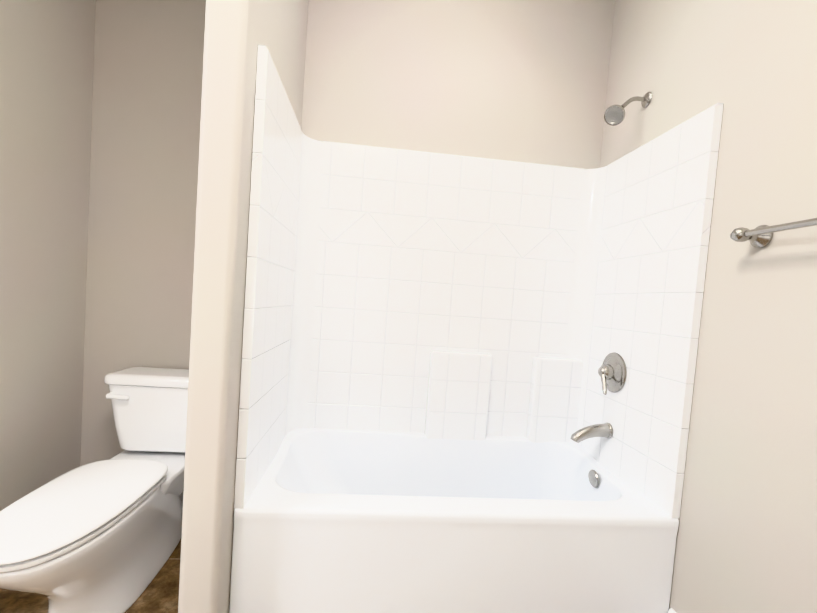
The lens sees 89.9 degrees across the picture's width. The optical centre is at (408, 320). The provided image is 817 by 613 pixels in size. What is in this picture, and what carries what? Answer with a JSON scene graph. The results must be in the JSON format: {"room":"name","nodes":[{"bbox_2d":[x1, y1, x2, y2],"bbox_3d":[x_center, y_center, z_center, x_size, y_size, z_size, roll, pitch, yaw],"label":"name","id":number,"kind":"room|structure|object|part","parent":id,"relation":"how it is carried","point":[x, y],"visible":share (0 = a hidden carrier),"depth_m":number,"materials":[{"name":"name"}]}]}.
{"room":"bathroom","nodes":[
{"label":"bathroom","id":0,"kind":"room"},
{"bbox_2d":[0,0,95,510],"bbox_3d":[-1.484,-0.402,1.372,0.110,2.700,1.018,4,3,-5],"label":"wall","id":1,"kind":"structure","parent":0,"point":[46,67],"depth_m":1.63,"materials":[{"name":"beige paint"}]},
{"bbox_2d":[0,539,180,612],"bbox_3d":[-1.195,1.075,0.323,4.543,0.100,3.418,4,3,-5],"label":"floor","id":2,"kind":"structure","parent":0,"point":[160,594],"depth_m":1.44,"materials":[{"name":"tile"}]},
{"bbox_2d":[0,367,188,612],"bbox_3d":[-1.063,0.612,1.470,0.440,0.730,0.977,4,3,-5],"label":"toilet","id":3,"kind":"object","parent":2,"relation":"on","point":[102,536],"visible":0.9,"depth_m":1.36,"materials":[{"name":"white ceramic"}]},
{"bbox_3d":[-1.045,0.587,1.297,0.332,0.019,0.623,4,3,-5],"label":"seat","id":4,"kind":"part","parent":3,"relation":"part of","materials":[{"name":"white plastic"}]},
{"bbox_3d":[-1.043,0.563,1.295,0.336,0.024,0.631,4,3,-5],"label":"lid","id":5,"kind":"part","parent":3,"relation":"part of","materials":[{"name":"white plastic"}]},
{"bbox_3d":[-1.074,0.783,1.469,0.330,0.388,0.932,4,3,-5],"label":"bowl","id":6,"kind":"part","parent":3,"relation":"part of","materials":[{"name":"white ceramic"}]},
{"bbox_3d":[-1.210,0.315,1.704,0.093,0.028,0.030,4,3,-5],"label":"handle","id":7,"kind":"part","parent":3,"relation":"part of","materials":[{"name":"white plastic"}]},
{"bbox_3d":[-1.072,0.250,1.825,0.440,0.045,0.229,4,3,-5],"label":"tank lid","id":8,"kind":"part","parent":3,"relation":"part of","materials":[{"name":"white ceramic"}]},
{"bbox_3d":[-1.085,0.422,1.837,0.412,0.298,0.211,4,3,-5],"label":"tank","id":9,"kind":"part","parent":3,"relation":"part of","materials":[{"name":"white ceramic"}]},
{"bbox_2d":[229,44,722,612],"bbox_3d":[0.201,0.029,1.641,1.458,2.056,0.730,4,3,-5],"label":"bathtub","id":10,"kind":"object","parent":2,"relation":"on","point":[467,382],"visible":1,"depth_m":1.80,"materials":[{"name":"white plastic"}]},
{"bbox_2d":[424,350,492,445],"bbox_3d":[0.238,0.370,1.967,0.295,0.441,0.055,4,3,-5],"label":"shelf","id":11,"kind":"object","parent":10,"relation":"attached to","point":[457,383],"depth_m":1.94,"materials":[{"name":"white tile"}]},
{"bbox_2d":[525,356,584,448],"bbox_3d":[0.721,0.403,2.013,0.247,0.441,0.055,4,3,-5],"label":"shelf","id":12,"kind":"object","parent":10,"relation":"attached to","point":[555,385],"depth_m":1.99,"materials":[{"name":"white tile"}]},
{"bbox_3d":[0.780,0.480,1.758,0.168,0.093,0.068,4,3,-5],"label":"spout","id":13,"kind":"part","parent":10,"relation":"part of","materials":[{"name":"silver metal"}]},
{"bbox_3d":[0.846,0.219,1.749,0.074,0.175,0.172,4,3,-5],"label":"valve handle","id":14,"kind":"part","parent":10,"relation":"part of","materials":[{"name":"silver metal"}]},
{"bbox_2d":[80,0,205,465],"bbox_3d":[-1.117,-0.405,1.977,0.953,2.700,0.120,4,3,-5],"label":"wall","id":15,"kind":"structure","parent":0,"point":[146,98],"depth_m":1.90,"materials":[{"name":"beige paint"}]},
{"bbox_2d":[180,491,183,511],"bbox_3d":[-1.159,0.874,1.976,0.819,0.145,0.014,4,3,-5],"label":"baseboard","id":16,"kind":"structure","parent":15,"relation":"attached to","point":[181,495],"depth_m":1.97,"materials":[{"name":"white"}]},
{"bbox_2d":[178,0,308,612],"bbox_3d":[-0.554,-0.343,1.527,0.109,2.700,0.884,4,3,-5],"label":"wall","id":17,"kind":"structure","parent":0,"point":[237,32],"depth_m":1.12,"materials":[{"name":"beige paint"}]},
{"bbox_2d":[301,0,614,168],"bbox_3d":[0.137,-0.318,2.035,1.560,2.700,0.100,4,3,-5],"label":"wall","id":18,"kind":"structure","parent":0,"point":[519,80],"depth_m":1.95,"materials":[{"name":"beige paint"}]},
{"bbox_2d":[600,0,816,612],"bbox_3d":[1.111,-0.172,0.464,0.100,2.700,3.418,4,3,-5],"label":"wall","id":19,"kind":"structure","parent":0,"point":[746,540],"depth_m":1.19,"materials":[{"name":"beige paint"}]},
{"bbox_2d":[730,218,816,247],"bbox_3d":[0.982,-0.225,0.868,0.087,0.066,0.635,4,3,-5],"label":"towel rail","id":20,"kind":"object","parent":19,"relation":"attached to","point":[760,236],"visible":1,"depth_m":1.12,"materials":[{"name":"silver metal"}]}
]}

